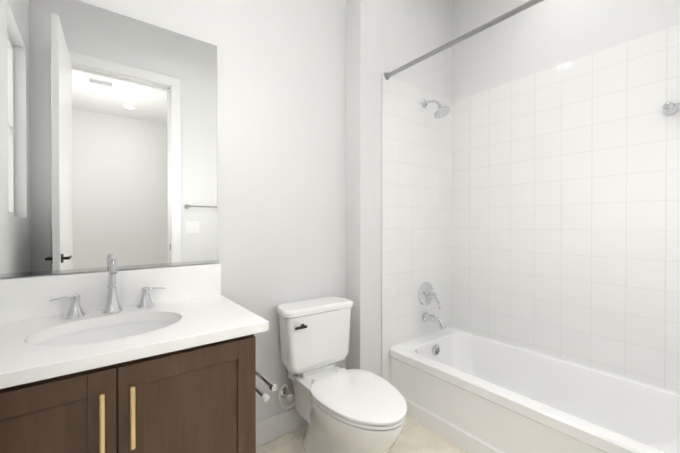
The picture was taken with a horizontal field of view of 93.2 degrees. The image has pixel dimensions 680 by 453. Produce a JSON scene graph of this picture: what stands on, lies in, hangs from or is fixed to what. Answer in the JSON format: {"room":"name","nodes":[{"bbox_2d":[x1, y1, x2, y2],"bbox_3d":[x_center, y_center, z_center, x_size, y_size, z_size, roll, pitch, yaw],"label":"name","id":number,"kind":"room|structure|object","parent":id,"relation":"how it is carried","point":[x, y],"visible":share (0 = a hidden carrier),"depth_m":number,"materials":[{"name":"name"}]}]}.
{"room":"bathroom","nodes":[
{"label":"bathroom","id":0,"kind":"room"},
{"bbox_2d":[0,0,345,422],"bbox_3d":[-0.701,-0.340,1.563,1.772,3.000,0.120,0,0,-38],"label":"wall","id":1,"kind":"structure","parent":0,"point":[281,137],"depth_m":1.75,"materials":[{"name":"white paint"}]},
{"bbox_2d":[0,0,217,277],"bbox_3d":[-0.932,-0.347,1.304,0.847,1.050,0.008,0,0,-38],"label":"mirror","id":2,"kind":"object","parent":1,"relation":"attached to","point":[108,134],"visible":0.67,"depth_m":1.28,"materials":[{"name":"silver mirror"}]},
{"bbox_2d":[256,408,307,447],"bbox_3d":[-0.286,1.095,1.804,0.831,0.126,0.017,0,0,-38],"label":"baseboard","id":3,"kind":"structure","parent":1,"relation":"attached to","point":[274,427],"depth_m":1.74,"materials":[{"name":"white wood"}]},
{"bbox_2d":[256,415,468,452],"bbox_3d":[0.837,1.214,-0.458,3.948,0.080,5.217,0,0,-38],"label":"floor","id":4,"kind":"structure","parent":0,"point":[415,436],"depth_m":1.72,"materials":[{"name":"beige tile"}]},
{"bbox_2d":[0,257,276,452],"bbox_3d":[-0.743,0.639,1.098,0.887,1.048,0.574,0,0,-38],"label":"bathroom vanity","id":5,"kind":"object","parent":4,"relation":"on","point":[112,359],"visible":1,"depth_m":1.01,"materials":[{"name":"brown wood"}]},
{"bbox_2d":[49,257,164,318],"bbox_3d":[-0.860,0.223,1.217,0.366,0.218,0.158,0,0,-38],"label":"faucet","id":6,"kind":"object","parent":5,"relation":"on","point":[112,309],"depth_m":1.24,"materials":[{"name":"silver metal"}]},
{"bbox_2d":[277,296,406,452],"bbox_3d":[0.017,0.791,1.575,0.437,0.737,0.747,0,0,-38],"label":"toilet","id":7,"kind":"object","parent":4,"relation":"on","point":[340,410],"visible":0.98,"depth_m":1.59,"materials":[{"name":"white ceramic"}]},
{"bbox_2d":[390,327,679,452],"bbox_3d":[1.063,0.975,1.699,0.702,0.368,1.529,0,0,-38],"label":"bathtub","id":8,"kind":"object","parent":4,"relation":"on","point":[469,392],"visible":0.92,"depth_m":1.71,"materials":[{"name":"white ceramic"}]},
{"bbox_2d":[346,0,451,376],"bbox_3d":[0.469,-0.346,2.373,1.070,3.000,0.260,0,0,-38],"label":"wall","id":9,"kind":"structure","parent":0,"point":[383,36],"depth_m":2.02,"materials":[{"name":"white paint"}]},
{"bbox_2d":[381,74,451,383],"bbox_3d":[0.573,0.091,2.287,0.773,2.127,0.008,0,0,-38],"label":"shower wall tile","id":10,"kind":"structure","parent":9,"relation":"attached to","point":[416,194],"depth_m":2.23,"materials":[{"name":"white tile"}]},
{"bbox_2d":[418,282,440,308],"bbox_3d":[0.643,0.494,2.284,0.168,0.191,0.086,0,0,-38],"label":"shower valve","id":11,"kind":"object","parent":10,"relation":"attached to","point":[426,294],"visible":1,"depth_m":2.28,"materials":[{"name":"silver metal"}]},
{"bbox_2d":[422,313,445,328],"bbox_3d":[0.663,0.659,2.247,0.062,0.089,0.170,0,0,-38],"label":"tub spout","id":12,"kind":"object","parent":10,"relation":"attached to","point":[433,318],"visible":1,"depth_m":2.23,"materials":[{"name":"silver metal"}]},
{"bbox_2d":[422,100,450,118],"bbox_3d":[0.666,-0.825,2.219,0.114,0.155,0.201,0,0,-38],"label":"shower head","id":13,"kind":"object","parent":10,"relation":"attached to","point":[441,111],"visible":1,"depth_m":2.19},
{"bbox_2d":[384,0,543,79],"bbox_3d":[0.765,-0.962,1.462,0.052,0.052,1.537,0,0,-38],"label":"curtain rod","id":14,"kind":"object","parent":9,"relation":"attached to","point":[508,14],"visible":0.96,"depth_m":1.61,"materials":[{"name":"silver metal"}]},
{"bbox_2d":[452,0,679,391],"bbox_3d":[1.429,-0.342,1.896,0.128,3.001,1.667,0,0,-38],"label":"wall","id":15,"kind":"structure","parent":0,"point":[566,211],"depth_m":1.89,"materials":[{"name":"tile"}]},
{"bbox_2d":[662,102,679,115],"bbox_3d":[1.657,-0.565,1.422,0.084,0.060,0.340,0,0,-38],"label":"towel rail","id":16,"kind":"object","parent":15,"relation":"attached to","point":[670,108],"visible":1,"depth_m":1.52,"materials":[{"name":"silver metal"}]}
]}

